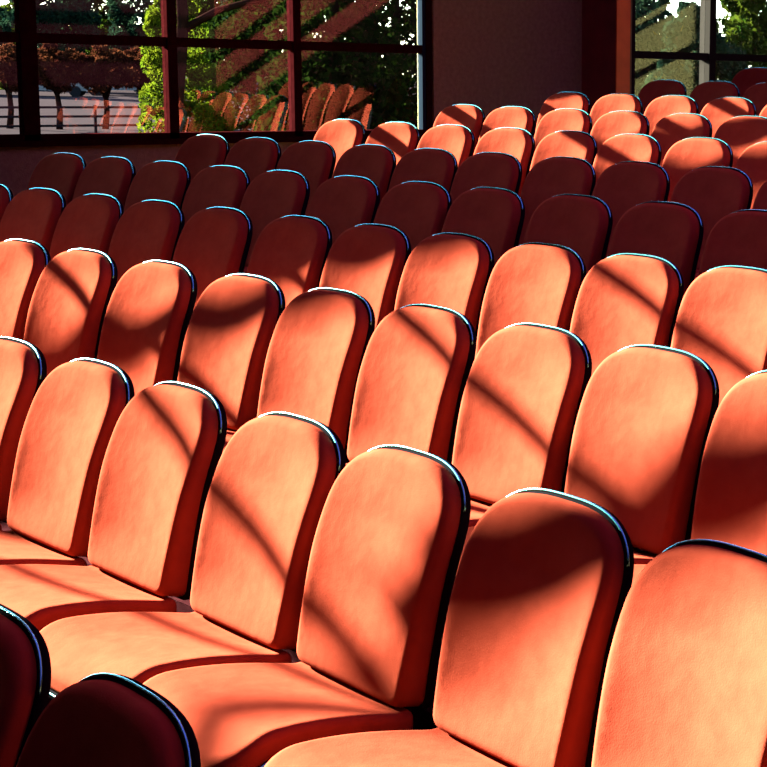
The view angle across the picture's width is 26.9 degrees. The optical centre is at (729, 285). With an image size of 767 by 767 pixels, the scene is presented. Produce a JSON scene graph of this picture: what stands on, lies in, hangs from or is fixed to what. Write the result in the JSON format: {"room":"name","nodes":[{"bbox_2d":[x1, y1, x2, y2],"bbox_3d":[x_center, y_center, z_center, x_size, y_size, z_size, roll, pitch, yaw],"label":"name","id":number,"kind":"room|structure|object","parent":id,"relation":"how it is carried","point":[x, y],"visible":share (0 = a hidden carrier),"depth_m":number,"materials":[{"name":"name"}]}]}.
{"room":"auditorium","nodes":[
{"label":"auditorium","id":0,"kind":"room"},
{"bbox_2d":[0,0,631,196],"bbox_3d":[-5.559,-2.189,10.591,21.600,6.200,0.260,-6,11,-44],"label":"wall","id":1,"kind":"structure","parent":0,"point":[489,55],"depth_m":13.75,"materials":[{"name":"brown paint"}]},
{"bbox_2d":[0,0,432,140],"bbox_3d":[-4.020,-2.658,11.939,3.910,3.020,0.100,-6,11,-44],"label":"window","id":2,"kind":"structure","parent":1,"relation":"in","point":[26,37],"depth_m":11.81,"materials":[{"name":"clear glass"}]},
{"bbox_2d":[0,133,534,146],"bbox_3d":[-5.475,-0.974,10.648,21.000,0.042,0.050,-6,11,-44],"label":"trim","id":3,"kind":"structure","parent":1,"relation":"attached to","point":[45,143],"depth_m":11.47,"materials":[{"name":"black"}]},
{"bbox_2d":[582,0,630,114],"bbox_3d":[-1.142,-3.059,14.233,0.160,4.700,0.515,-6,11,-44],"label":"pillar","id":4,"kind":"structure","parent":1,"relation":"attached to","point":[605,23],"depth_m":14.24,"materials":[{"name":"red wood"}]},
{"bbox_2d":[631,0,766,94],"bbox_3d":[0.220,-3.143,16.050,3.400,3.020,0.150,-6,11,-44],"label":"window","id":5,"kind":"structure","parent":1,"relation":"in","point":[707,57],"depth_m":15.65,"materials":[{"name":"black"}]},
{"bbox_2d":[0,457,653,729],"bbox_3d":[0.503,0.888,4.648,21.000,1.154,17.700,-6,11,-44],"label":"floor","id":6,"kind":"structure","parent":0,"point":[423,719],"depth_m":4.55,"materials":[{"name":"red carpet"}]},
{"bbox_2d":[0,184,12,222],"bbox_3d":[-4.510,-0.076,8.748,0.512,0.991,0.734,6,10,34],"label":"seat","id":7,"kind":"object","parent":6,"relation":"on","point":[6,195],"visible":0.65,"depth_m":8.80,"materials":[{"name":"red fabric"}]},
{"bbox_2d":[0,336,46,530],"bbox_3d":[-2.659,0.705,5.039,0.512,0.991,0.734,8,10,39],"label":"seat","id":8,"kind":"object","parent":6,"relation":"on","point":[23,367],"visible":0.88,"depth_m":5.04,"materials":[{"name":"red fabric"}]},
{"bbox_2d":[0,604,50,766],"bbox_3d":[-1.696,1.172,2.906,0.512,0.991,0.734,8,10,41],"label":"seat","id":9,"kind":"object","parent":6,"relation":"on","point":[25,662],"visible":0.96,"depth_m":2.92,"materials":[{"name":"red fabric"}]},
{"bbox_2d":[0,239,50,339],"bbox_3d":[-3.410,0.317,6.757,0.512,0.991,0.734,7,10,35],"label":"seat","id":10,"kind":"object","parent":6,"relation":"on","point":[22,261],"visible":0.69,"depth_m":6.82,"materials":[{"name":"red fabric"}]},
{"bbox_2d":[0,187,65,252],"bbox_3d":[-4.079,-0.027,8.456,0.512,0.991,0.734,7,10,34],"label":"seat","id":11,"kind":"object","parent":6,"relation":"on","point":[33,214],"visible":0.43,"depth_m":8.58,"materials":[{"name":"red fabric"}]},
{"bbox_2d":[27,152,86,205],"bbox_3d":[-4.529,-0.342,9.798,0.512,0.991,0.734,6,9,33],"label":"seat","id":12,"kind":"object","parent":6,"relation":"on","point":[61,172],"visible":0.27,"depth_m":9.92,"materials":[{"name":"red fabric"}]},
{"bbox_2d":[0,358,134,565],"bbox_3d":[-2.230,0.762,4.690,0.512,0.991,0.734,8,10,39],"label":"seat","id":13,"kind":"object","parent":6,"relation":"on","point":[71,420],"visible":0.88,"depth_m":4.78,"materials":[{"name":"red fabric"}]},
{"bbox_2d":[0,530,86,565],"bbox_3d":[-2.296,0.834,4.622,0.499,0.145,0.515,8,10,39],"label":"seat cushion","id":14,"kind":"object","parent":13,"relation":"on","point":[50,547],"depth_m":4.67,"materials":[{"name":"red fabric"}]},
{"bbox_2d":[23,248,117,375],"bbox_3d":[-2.992,0.367,6.456,0.512,0.991,0.734,7,10,36],"label":"seat","id":15,"kind":"object","parent":6,"relation":"on","point":[71,297],"visible":0.53,"depth_m":6.55,"materials":[{"name":"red fabric"}]},
{"bbox_2d":[49,193,123,259],"bbox_3d":[-3.636,0.025,8.151,0.512,0.991,0.734,7,10,35],"label":"seat","id":16,"kind":"object","parent":6,"relation":"on","point":[89,221],"visible":0.26,"depth_m":8.28,"materials":[{"name":"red fabric"}]},
{"bbox_2d":[72,156,135,207],"bbox_3d":[-4.100,-0.293,9.510,0.512,0.991,0.734,6,10,34],"label":"seat","id":17,"kind":"object","parent":6,"relation":"on","point":[113,176],"visible":0.18,"depth_m":9.64,"materials":[{"name":"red fabric"}]},
{"bbox_2d":[16,672,200,766],"bbox_3d":[-1.279,1.232,2.536,0.512,0.991,0.734,8,11,42],"label":"seat","id":18,"kind":"object","parent":6,"relation":"on","point":[103,719],"visible":1,"depth_m":2.68,"materials":[{"name":"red fabric"}]},
{"bbox_2d":[0,381,226,630],"bbox_3d":[-1.835,0.816,4.360,0.512,0.991,0.734,8,10,40],"label":"seat","id":19,"kind":"object","parent":6,"relation":"on","point":[164,451],"visible":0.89,"depth_m":4.40,"materials":[{"name":"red fabric"}]},
{"bbox_2d":[0,564,176,630],"bbox_3d":[-1.902,0.888,4.293,0.500,0.145,0.515,8,10,40],"label":"seat cushion","id":20,"kind":"object","parent":19,"relation":"on","point":[43,594],"depth_m":4.30,"materials":[{"name":"red fabric"}]},
{"bbox_2d":[108,199,184,284],"bbox_3d":[-3.201,0.076,7.848,0.512,0.991,0.734,7,10,35],"label":"seat","id":21,"kind":"object","parent":6,"relation":"on","point":[151,229],"visible":0.29,"depth_m":7.98,"materials":[{"name":"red fabric"}]},
{"bbox_2d":[97,260,197,394],"bbox_3d":[-2.533,0.423,6.116,0.512,0.991,0.734,7,10,37],"label":"seat","id":22,"kind":"object","parent":6,"relation":"on","point":[150,309],"visible":0.38,"depth_m":6.20,"materials":[{"name":"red fabric"}]},
{"bbox_2d":[124,160,190,211],"bbox_3d":[-3.647,-0.241,9.204,0.512,0.991,0.734,7,10,34],"label":"seat","id":23,"kind":"object","parent":6,"relation":"on","point":[170,181],"visible":0.27,"depth_m":9.34,"materials":[{"name":"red fabric"}]},
{"bbox_2d":[39,412,345,699],"bbox_3d":[-1.400,0.876,3.987,0.512,0.991,0.734,8,10,41],"label":"seat","id":24,"kind":"object","parent":6,"relation":"on","point":[273,480],"visible":0.77,"depth_m":4.02,"materials":[{"name":"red fabric"}]},
{"bbox_2d":[39,612,291,693],"bbox_3d":[-1.468,0.949,3.921,0.500,0.145,0.515,8,10,41],"label":"seat cushion","id":25,"kind":"object","parent":24,"relation":"on","point":[139,646],"depth_m":3.90,"materials":[{"name":"red fabric"}]},
{"bbox_2d":[175,134,229,180],"bbox_3d":[-3.842,-0.536,10.525,0.512,0.991,0.734,7,10,34],"label":"seat","id":26,"kind":"object","parent":6,"relation":"on","point":[197,153],"visible":0.2,"depth_m":10.65,"materials":[{"name":"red fabric"}]},
{"bbox_2d":[172,207,252,307],"bbox_3d":[-2.748,0.130,7.526,0.512,0.991,0.734,7,10,35],"label":"seat","id":27,"kind":"object","parent":6,"relation":"on","point":[214,243],"visible":0.34,"depth_m":7.63,"materials":[{"name":"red fabric"}]},
{"bbox_2d":[181,165,249,225],"bbox_3d":[-3.187,-0.188,8.889,0.512,0.991,0.734,7,10,34],"label":"seat","id":28,"kind":"object","parent":6,"relation":"on","point":[217,185],"visible":0.22,"depth_m":9.03,"materials":[{"name":"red fabric"}]},
{"bbox_2d":[177,273,285,434],"bbox_3d":[-2.075,0.481,5.765,0.512,0.991,0.734,7,10,38],"label":"seat","id":29,"kind":"object","parent":6,"relation":"on","point":[233,322],"visible":0.46,"depth_m":5.85,"materials":[{"name":"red fabric"}]},
{"bbox_2d":[224,137,280,182],"bbox_3d":[-3.395,-0.484,10.218,0.512,0.991,0.734,7,10,34],"label":"seat","id":30,"kind":"object","parent":6,"relation":"on","point":[256,156],"visible":0.24,"depth_m":10.33,"materials":[{"name":"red fabric"}]},
{"bbox_2d":[239,170,309,267],"bbox_3d":[-2.755,-0.138,8.590,0.512,0.991,0.734,7,10,35],"label":"seat","id":31,"kind":"object","parent":6,"relation":"on","point":[271,195],"visible":0.28,"depth_m":8.72,"materials":[{"name":"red fabric"}]},
{"bbox_2d":[246,215,332,307],"bbox_3d":[-2.261,0.188,7.175,0.512,0.991,0.734,7,10,36],"label":"seat","id":32,"kind":"object","parent":6,"relation":"on","point":[292,251],"visible":0.36,"depth_m":7.28,"materials":[{"name":"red fabric"}]},
{"bbox_2d":[223,287,374,457],"bbox_3d":[-1.657,0.536,5.435,0.512,0.991,0.734,8,10,39],"label":"seat","id":33,"kind":"object","parent":6,"relation":"on","point":[319,342],"visible":0.44,"depth_m":5.53,"materials":[{"name":"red fabric"}]},
{"bbox_2d":[276,140,335,215],"bbox_3d":[-2.946,-0.432,9.908,0.512,0.991,0.734,7,10,35],"label":"seat","id":34,"kind":"object","parent":6,"relation":"on","point":[315,160],"visible":0.25,"depth_m":10.01,"materials":[{"name":"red fabric"}]},
{"bbox_2d":[143,444,470,766],"bbox_3d":[-1.013,0.931,3.647,0.512,0.991,0.734,8,11,41],"label":"seat","id":35,"kind":"object","parent":6,"relation":"on","point":[391,532],"visible":0.92,"depth_m":3.66,"materials":[{"name":"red fabric"}]},
{"bbox_2d":[143,662,412,766],"bbox_3d":[-1.082,1.004,3.581,0.499,0.145,0.515,8,11,41],"label":"seat cushion","id":36,"kind":"object","parent":35,"relation":"on","point":[238,714],"depth_m":3.55,"materials":[{"name":"red fabric"}]},
{"bbox_2d":[244,175,379,273],"bbox_3d":[-2.282,-0.083,8.258,0.512,0.991,0.734,7,10,35],"label":"seat","id":37,"kind":"object","parent":6,"relation":"on","point":[343,202],"visible":0.27,"depth_m":8.37,"materials":[{"name":"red fabric"}]},
{"bbox_2d":[313,119,365,172],"bbox_3d":[-3.045,-0.709,11.142,0.512,0.991,0.734,7,10,35],"label":"seat","id":38,"kind":"object","parent":6,"relation":"on","point":[342,135],"visible":0.19,"depth_m":11.25,"materials":[{"name":"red fabric"}]},
{"bbox_2d":[332,144,395,201],"bbox_3d":[-2.483,-0.378,9.586,0.512,0.991,0.734,7,10,35],"label":"seat","id":39,"kind":"object","parent":6,"relation":"on","point":[377,163],"visible":0.21,"depth_m":9.70,"materials":[{"name":"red fabric"}]},
{"bbox_2d":[319,223,410,328],"bbox_3d":[-1.822,0.242,6.853,0.512,0.991,0.734,7,10,36],"label":"seat","id":40,"kind":"object","parent":6,"relation":"on","point":[368,260],"visible":0.27,"depth_m":6.96,"materials":[{"name":"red fabric"}]},
{"bbox_2d":[365,122,419,164],"bbox_3d":[-2.580,-0.654,10.816,0.512,0.991,0.734,7,10,35],"label":"seat","id":41,"kind":"object","parent":6,"relation":"on","point":[402,138],"visible":0.23,"depth_m":10.92,"materials":[{"name":"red fabric"}]},
{"bbox_2d":[346,304,476,464],"bbox_3d":[-1.238,0.592,5.093,0.512,0.991,0.734,8,10,39],"label":"seat","id":42,"kind":"object","parent":6,"relation":"on","point":[416,365],"visible":0.47,"depth_m":5.19,"materials":[{"name":"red fabric"}]},
{"bbox_2d":[373,181,451,251],"bbox_3d":[-1.834,-0.029,7.941,0.512,0.991,0.734,7,10,35],"label":"seat","id":43,"kind":"object","parent":6,"relation":"on","point":[419,209],"visible":0.23,"depth_m":8.05,"materials":[{"name":"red fabric"}]},
{"bbox_2d":[388,148,457,192],"bbox_3d":[-2.040,-0.326,9.277,0.512,0.991,0.734,7,10,35],"label":"seat","id":44,"kind":"object","parent":6,"relation":"on","point":[435,165],"visible":0.25,"depth_m":9.41,"materials":[{"name":"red fabric"}]},
{"bbox_2d":[394,232,493,359],"bbox_3d":[-1.397,0.294,6.537,0.512,0.991,0.734,7,10,37],"label":"seat","id":45,"kind":"object","parent":6,"relation":"on","point":[451,270],"visible":0.31,"depth_m":6.65,"materials":[{"name":"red fabric"}]},
{"bbox_2d":[417,124,474,167],"bbox_3d":[-2.140,-0.602,10.506,0.512,0.991,0.734,7,10,35],"label":"seat","id":46,"kind":"object","parent":6,"relation":"on","point":[459,140],"visible":0.2,"depth_m":10.61,"materials":[{"name":"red fabric"}]},
{"bbox_2d":[264,488,633,766],"bbox_3d":[-0.598,0.992,3.272,0.512,0.991,0.734,8,11,42],"label":"seat","id":47,"kind":"object","parent":6,"relation":"on","point":[542,585],"visible":0.96,"depth_m":3.35,"materials":[{"name":"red fabric"}]},
{"bbox_2d":[264,728,513,766],"bbox_3d":[-0.668,1.064,3.208,0.499,0.145,0.515,8,11,42],"label":"seat cushion","id":48,"kind":"object","parent":47,"relation":"on","point":[437,747],"depth_m":3.32,"materials":[{"name":"red fabric"}]},
{"bbox_2d":[433,104,484,154],"bbox_3d":[-2.269,-0.892,11.758,0.512,0.991,0.734,7,10,35],"label":"seat","id":49,"kind":"object","parent":6,"relation":"on","point":[472,117],"visible":0.23,"depth_m":11.87,"materials":[{"name":"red fabric"}]},
{"bbox_2d":[441,187,524,266],"bbox_3d":[-1.411,0.021,7.637,0.512,0.991,0.734,7,10,36],"label":"seat","id":50,"kind":"object","parent":6,"relation":"on","point":[495,215],"visible":0.28,"depth_m":7.74,"materials":[{"name":"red fabric"}]},
{"bbox_2d":[450,152,521,202],"bbox_3d":[-1.604,-0.275,8.971,0.512,0.991,0.734,7,10,35],"label":"seat","id":51,"kind":"object","parent":6,"relation":"on","point":[483,169],"visible":0.23,"depth_m":9.11,"materials":[{"name":"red fabric"}]},
{"bbox_2d":[474,127,534,195],"bbox_3d":[-1.682,-0.548,10.182,0.512,0.991,0.734,7,10,35],"label":"seat","id":52,"kind":"object","parent":6,"relation":"on","point":[519,143],"visible":0.18,"depth_m":10.28,"materials":[{"name":"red fabric"}]},
{"bbox_2d":[478,106,535,141],"bbox_3d":[-1.838,-0.841,11.450,0.512,0.991,0.734,7,10,35],"label":"seat","id":53,"kind":"object","parent":6,"relation":"on","point":[507,116],"visible":0.17,"depth_m":11.59,"materials":[{"name":"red fabric"}]},
{"bbox_2d":[452,323,591,526],"bbox_3d":[-0.819,0.649,4.741,0.512,0.991,0.734,8,10,40],"label":"seat","id":54,"kind":"object","parent":6,"relation":"on","point":[526,385],"visible":0.49,"depth_m":4.83,"materials":[{"name":"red fabric"}]},
{"bbox_2d":[469,498,491,526],"bbox_3d":[-0.886,0.721,4.674,0.500,0.145,0.515,8,10,40],"label":"seat cushion","id":55,"kind":"object","parent":54,"relation":"on","point":[478,508],"depth_m":4.76,"materials":[{"name":"red fabric"}]},
{"bbox_2d":[475,242,585,357],"bbox_3d":[-0.971,0.347,6.216,0.512,0.991,0.734,7,10,37],"label":"seat","id":56,"kind":"object","parent":6,"relation":"on","point":[533,282],"visible":0.31,"depth_m":6.35,"materials":[{"name":"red fabric"}]},
{"bbox_2d":[518,156,595,245],"bbox_3d":[-1.140,-0.220,8.643,0.512,0.991,0.734,7,10,35],"label":"seat","id":57,"kind":"object","parent":6,"relation":"on","point":[550,177],"visible":0.23,"depth_m":8.80,"materials":[{"name":"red fabric"}]},
{"bbox_2d":[534,108,591,152],"bbox_3d":[-1.383,-0.786,11.123,0.512,0.991,0.734,7,10,36],"label":"seat","id":58,"kind":"object","parent":6,"relation":"on","point":[561,119],"visible":0.15,"depth_m":11.28,"materials":[{"name":"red fabric"}]},
{"bbox_2d":[530,130,596,169],"bbox_3d":[-1.238,-0.495,9.866,0.512,0.991,0.734,7,10,35],"label":"seat","id":59,"kind":"object","parent":6,"relation":"on","point":[568,143],"visible":0.11,"depth_m":10.01,"materials":[{"name":"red fabric"}]},
{"bbox_2d":[536,92,590,128],"bbox_3d":[-1.509,-1.067,12.372,0.512,0.991,0.734,7,10,36],"label":"seat","id":60,"kind":"object","parent":6,"relation":"on","point":[576,100],"visible":0.23,"depth_m":12.53,"materials":[{"name":"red fabric"}]},
{"bbox_2d":[523,194,612,274],"bbox_3d":[-0.944,0.078,7.299,0.512,0.991,0.734,7,10,36],"label":"seat","id":61,"kind":"object","parent":6,"relation":"on","point":[580,223],"visible":0.29,"depth_m":7.41,"materials":[{"name":"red fabric"}]},
{"bbox_2d":[455,344,719,577],"bbox_3d":[-0.419,0.705,4.395,0.512,0.991,0.734,8,11,41],"label":"seat","id":62,"kind":"object","parent":6,"relation":"on","point":[646,414],"visible":0.52,"depth_m":4.47,"materials":[{"name":"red fabric"}]},
{"bbox_2d":[455,526,656,577],"bbox_3d":[-0.488,0.777,4.329,0.499,0.145,0.515,8,11,41],"label":"seat cushion","id":63,"kind":"object","parent":62,"relation":"on","point":[644,538],"depth_m":4.38,"materials":[{"name":"red fabric"}]},
{"bbox_2d":[590,93,642,127],"bbox_3d":[-1.065,-1.014,12.052,0.512,0.991,0.734,7,10,36],"label":"seat","id":64,"kind":"object","parent":6,"relation":"on","point":[616,101],"visible":0.18,"depth_m":12.21,"materials":[{"name":"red fabric"}]},
{"bbox_2d":[590,110,649,151],"bbox_3d":[-0.948,-0.734,10.809,0.512,0.991,0.734,7,10,36],"label":"seat","id":65,"kind":"object","parent":6,"relation":"on","point":[613,123],"visible":0.22,"depth_m":10.96,"materials":[{"name":"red fabric"}]},
{"bbox_2d":[570,253,683,375],"bbox_3d":[-0.562,0.399,5.903,0.512,0.991,0.734,7,10,37],"label":"seat","id":66,"kind":"object","parent":6,"relation":"on","point":[624,300],"visible":0.33,"depth_m":6.02,"materials":[{"name":"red fabric"}]},
{"bbox_2d":[593,133,661,181],"bbox_3d":[-0.807,-0.443,9.558,0.512,0.991,0.734,7,10,35],"label":"seat","id":67,"kind":"object","parent":6,"relation":"on","point":[628,146],"visible":0.18,"depth_m":9.71,"materials":[{"name":"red fabric"}]},
{"bbox_2d":[592,161,669,257],"bbox_3d":[-0.706,-0.168,8.335,0.512,0.991,0.734,7,10,35],"label":"seat","id":68,"kind":"object","parent":6,"relation":"on","point":[624,185],"visible":0.16,"depth_m":8.47,"materials":[{"name":"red fabric"}]},
{"bbox_2d":[607,201,703,296],"bbox_3d":[-0.501,0.132,6.974,0.512,0.991,0.734,7,10,36],"label":"seat","id":69,"kind":"object","parent":6,"relation":"on","point":[673,232],"visible":0.22,"depth_m":7.08,"materials":[{"name":"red fabric"}]},
{"bbox_2d":[638,80,686,114],"bbox_3d":[-0.744,-1.248,12.976,0.512,0.991,0.734,7,10,36],"label":"seat","id":70,"kind":"object","parent":6,"relation":"on","point":[655,89],"visible":0.16,"depth_m":13.14,"materials":[{"name":"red fabric"}]},
{"bbox_2d":[644,95,698,135],"bbox_3d":[-0.618,-0.960,11.728,0.512,0.991,0.734,7,10,36],"label":"seat","id":71,"kind":"object","parent":6,"relation":"on","point":[659,108],"visible":0.1,"depth_m":11.89,"materials":[{"name":"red fabric"}]},
{"bbox_2d":[592,539,766,766],"bbox_3d":[-0.210,1.049,2.913,0.512,0.991,0.734,9,11,43],"label":"seat","id":72,"kind":"object","parent":6,"relation":"on","point":[685,682],"visible":1,"depth_m":3.05,"materials":[{"name":"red fabric"}]},
{"bbox_2d":[651,113,711,166],"bbox_3d":[-0.498,-0.679,10.484,0.512,0.991,0.734,7,10,36],"label":"seat","id":73,"kind":"object","parent":6,"relation":"on","point":[671,129],"visible":0.15,"depth_m":10.64,"materials":[{"name":"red fabric"}]},
{"bbox_2d":[662,137,732,201],"bbox_3d":[-0.358,-0.390,9.236,0.512,0.991,0.734,7,10,36],"label":"seat","id":74,"kind":"object","parent":6,"relation":"on","point":[686,155],"visible":0.22,"depth_m":9.39,"materials":[{"name":"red fabric"}]},
{"bbox_2d":[632,370,766,584],"bbox_3d":[-0.029,0.761,4.046,0.512,0.991,0.734,8,11,42],"label":"seat","id":75,"kind":"object","parent":6,"relation":"on","point":[730,507],"visible":0.24,"depth_m":4.23,"materials":[{"name":"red fabric"}]},
{"bbox_2d":[632,564,645,584],"bbox_3d":[-0.098,0.834,3.981,0.500,0.145,0.515,8,11,42],"label":"seat cushion","id":76,"kind":"object","parent":75,"relation":"on","point":[638,568],"depth_m":4.07,"materials":[{"name":"red fabric"}]},
{"bbox_2d":[670,166,752,273],"bbox_3d":[-0.255,-0.114,8.013,0.512,0.991,0.734,7,10,35],"label":"seat","id":77,"kind":"object","parent":6,"relation":"on","point":[715,192],"visible":0.27,"depth_m":8.12,"materials":[{"name":"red fabric"}]},
{"bbox_2d":[689,81,739,113],"bbox_3d":[-0.293,-1.193,12.649,0.512,0.991,0.734,7,10,36],"label":"seat","id":78,"kind":"object","parent":6,"relation":"on","point":[705,92],"visible":0.15,"depth_m":12.81,"materials":[{"name":"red fabric"}]},
{"bbox_2d":[671,265,766,404],"bbox_3d":[-0.145,0.452,5.579,0.512,0.991,0.734,7,10,38],"label":"seat","id":79,"kind":"object","parent":6,"relation":"on","point":[721,320],"visible":0.28,"depth_m":5.71,"materials":[{"name":"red fabric"}]},
{"bbox_2d":[700,97,756,137],"bbox_3d":[-0.177,-0.906,11.408,0.512,0.991,0.734,7,10,36],"label":"seat","id":80,"kind":"object","parent":6,"relation":"on","point":[717,111],"visible":0.18,"depth_m":11.56,"materials":[{"name":"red fabric"}]},
{"bbox_2d":[694,181,766,279],"bbox_3d":[0.184,-0.062,7.697,0.512,0.991,0.734,7,10,36],"label":"seat","id":81,"kind":"object","parent":6,"relation":"on","point":[760,202],"visible":0.05,"depth_m":7.94,"materials":[{"name":"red fabric"}]},
{"bbox_2d":[698,209,766,275],"bbox_3d":[-0.058,0.186,6.646,0.512,0.991,0.734,7,10,36],"label":"seat","id":82,"kind":"object","parent":6,"relation":"on","point":[739,238],"visible":0.16,"depth_m":6.83,"materials":[{"name":"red fabric"}]},
{"bbox_2d":[714,115,766,167],"bbox_3d":[-0.054,-0.626,10.162,0.512,0.991,0.734,7,10,36],"label":"seat","id":83,"kind":"object","parent":6,"relation":"on","point":[739,132],"visible":0.18,"depth_m":10.31,"materials":[{"name":"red fabric"}]},
{"bbox_2d":[731,67,766,96],"bbox_3d":[0.062,-1.437,13.562,0.512,0.991,0.734,7,10,36],"label":"seat","id":84,"kind":"object","parent":6,"relation":"on","point":[744,79],"visible":0.11,"depth_m":13.73,"materials":[{"name":"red fabric"}]},
{"bbox_2d":[735,141,766,208],"bbox_3d":[0.090,-0.336,8.913,0.512,0.991,0.734,7,10,36],"label":"seat","id":85,"kind":"object","parent":6,"relation":"on","point":[753,160],"visible":0.15,"depth_m":9.11,"materials":[{"name":"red fabric"}]},
{"bbox_2d":[742,82,766,115],"bbox_3d":[0.146,-1.140,12.329,0.512,0.991,0.734,7,10,36],"label":"seat","id":86,"kind":"object","parent":6,"relation":"on","point":[757,93],"visible":0.09,"depth_m":12.52,"materials":[{"name":"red fabric"}]},
{"label":"outside","id":87,"kind":"structure","parent":0,"visible":0},
{"bbox_3d":[-58.589,-17.096,131.315,420.000,0.400,248.240,-6,11,-44],"label":"ground","id":88,"kind":"structure","parent":87,"visible":0},
{"bbox_2d":[0,5,14,48],"bbox_3d":[-43.721,-13.978,87.152,5.346,6.282,5.405,-6,11,-44],"label":"tree","id":89,"kind":"object","parent":88,"relation":"on","point":[3,24],"visible":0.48,"depth_m":87.44,"materials":[{"name":"green plant"}]},
{"bbox_2d":[0,42,17,128],"bbox_3d":[-21.410,-5.926,45.528,1.518,2.679,1.776,-6,11,-44],"label":"street tree","id":90,"kind":"object","parent":88,"relation":"on","point":[8,66],"visible":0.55,"depth_m":45.35,"materials":[{"name":"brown plant"}]},
{"bbox_2d":[7,0,102,54],"bbox_3d":[-41.148,-15.195,93.778,5.420,6.974,5.213,-6,11,-44],"label":"tree","id":91,"kind":"object","parent":88,"relation":"on","point":[55,16],"visible":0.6,"depth_m":92.67,"materials":[{"name":"green plant"}]},
{"bbox_2d":[37,43,85,129],"bbox_3d":[-20.116,-5.970,45.824,1.764,2.735,1.680,-2,9,-23],"label":"street tree","id":92,"kind":"object","parent":88,"relation":"on","point":[57,71],"visible":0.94,"depth_m":45.41,"materials":[{"name":"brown plant"}]},
{"bbox_2d":[0,105,154,132],"bbox_3d":[-16.998,-4.301,40.425,7.193,0.920,0.060,-6,11,-44],"label":"rail fence","id":93,"kind":"object","parent":88,"relation":"on","point":[95,116],"visible":0.27,"depth_m":40.33,"materials":[{"name":"black paint"}]},
{"bbox_2d":[68,0,120,54],"bbox_3d":[-42.612,-16.895,103.563,5.672,7.591,5.665,-6,11,-44],"label":"tree","id":94,"kind":"object","parent":88,"relation":"on","point":[106,23],"visible":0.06,"depth_m":102.22,"materials":[{"name":"green plant"}]},
{"bbox_2d":[74,45,139,128],"bbox_3d":[-18.882,-6.005,46.449,1.546,2.684,1.915,5,9,27],"label":"street tree","id":95,"kind":"object","parent":88,"relation":"on","point":[97,74],"visible":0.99,"depth_m":45.93,"materials":[{"name":"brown plant"}]},
{"bbox_2d":[111,46,159,123],"bbox_3d":[-19.218,-6.410,49.398,1.734,2.660,1.850,3,8,13],"label":"street tree","id":96,"kind":"object","parent":88,"relation":"on","point":[135,56],"visible":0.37,"depth_m":49.20,"materials":[{"name":"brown plant"}]},
{"bbox_2d":[106,0,188,93],"bbox_3d":[-37.252,-15.511,97.717,5.496,6.964,5.915,-6,11,-44],"label":"tree","id":97,"kind":"object","parent":88,"relation":"on","point":[124,15],"visible":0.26,"depth_m":96.45,"materials":[{"name":"green plant"}]},
{"bbox_2d":[136,0,215,132],"bbox_3d":[-9.237,-3.834,25.561,1.464,4.785,1.444,-6,11,-44],"label":"tree","id":98,"kind":"object","parent":88,"relation":"on","point":[152,107],"visible":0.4,"depth_m":25.34,"materials":[{"name":"green plant"}]},
{"bbox_2d":[160,0,223,89],"bbox_3d":[-36.918,-17.067,106.437,5.397,7.369,6.061,-6,11,-44],"label":"tree","id":99,"kind":"object","parent":88,"relation":"on","point":[207,5],"visible":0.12,"depth_m":104.78,"materials":[{"name":"green plant"}]},
{"bbox_2d":[191,67,236,131],"bbox_3d":[-8.463,-2.531,25.146,0.903,2.152,0.958,-2,9,-22],"label":"conifer","id":100,"kind":"object","parent":88,"relation":"on","point":[220,118],"visible":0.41,"depth_m":24.92,"materials":[{"name":"green plant"}]},
{"bbox_2d":[176,0,266,131],"bbox_3d":[-6.288,-2.846,20.485,2.530,4.052,0.240,1,8,-2],"label":"bare tree","id":101,"kind":"object","parent":88,"relation":"on","point":[184,25],"visible":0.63,"depth_m":20.31,"materials":[{"name":"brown plant"}]},
{"bbox_2d":[199,0,326,130],"bbox_3d":[-13.380,-7.553,44.871,4.524,7.868,4.811,-3,9,-27],"label":"pine tree","id":102,"kind":"object","parent":88,"relation":"on","point":[243,76],"visible":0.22,"depth_m":43.68,"materials":[{"name":"green plant"}]},
{"bbox_2d":[251,0,412,130],"bbox_3d":[-9.382,-6.396,36.301,3.876,7.860,3.700,2,8,4],"label":"pine tree","id":103,"kind":"object","parent":88,"relation":"on","point":[370,105],"visible":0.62,"depth_m":35.58,"materials":[{"name":"green plant"}]},
{"bbox_2d":[323,0,417,127],"bbox_3d":[-8.899,-7.159,40.874,4.254,8.394,4.308,0,8,-9],"label":"pine tree","id":104,"kind":"object","parent":88,"relation":"on","point":[408,18],"visible":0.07,"depth_m":40.07,"materials":[{"name":"green plant"}]},
{"bbox_2d":[635,0,677,96],"bbox_3d":[-1.481,-3.775,28.923,2.082,3.800,2.107,3,8,15],"label":"shrub","id":105,"kind":"object","parent":88,"relation":"on","point":[648,34],"visible":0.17,"depth_m":28.13,"materials":[{"name":"green plant"}]},
{"bbox_2d":[641,0,747,96],"bbox_3d":[-0.635,-3.390,27.667,1.984,3.465,1.978,-6,11,-44],"label":"shrub","id":106,"kind":"object","parent":88,"relation":"on","point":[684,30],"visible":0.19,"depth_m":27.19,"materials":[{"name":"green plant"}]},
{"bbox_2d":[698,0,766,81],"bbox_3d":[0.293,-4.404,32.169,2.839,4.241,2.877,4,8,21],"label":"shrub","id":107,"kind":"object","parent":88,"relation":"on","point":[746,26],"visible":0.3,"depth_m":31.44,"materials":[{"name":"green plant"}]},
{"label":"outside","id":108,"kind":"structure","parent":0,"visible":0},
{"bbox_2d":[0,77,415,133],"bbox_3d":[-41.402,-16.508,127.984,360.000,0.001,160.000,-6,11,-44],"label":"pavement","id":109,"kind":"structure","parent":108,"point":[47,97],"depth_m":61.87,"materials":[{"name":"grey concrete"}]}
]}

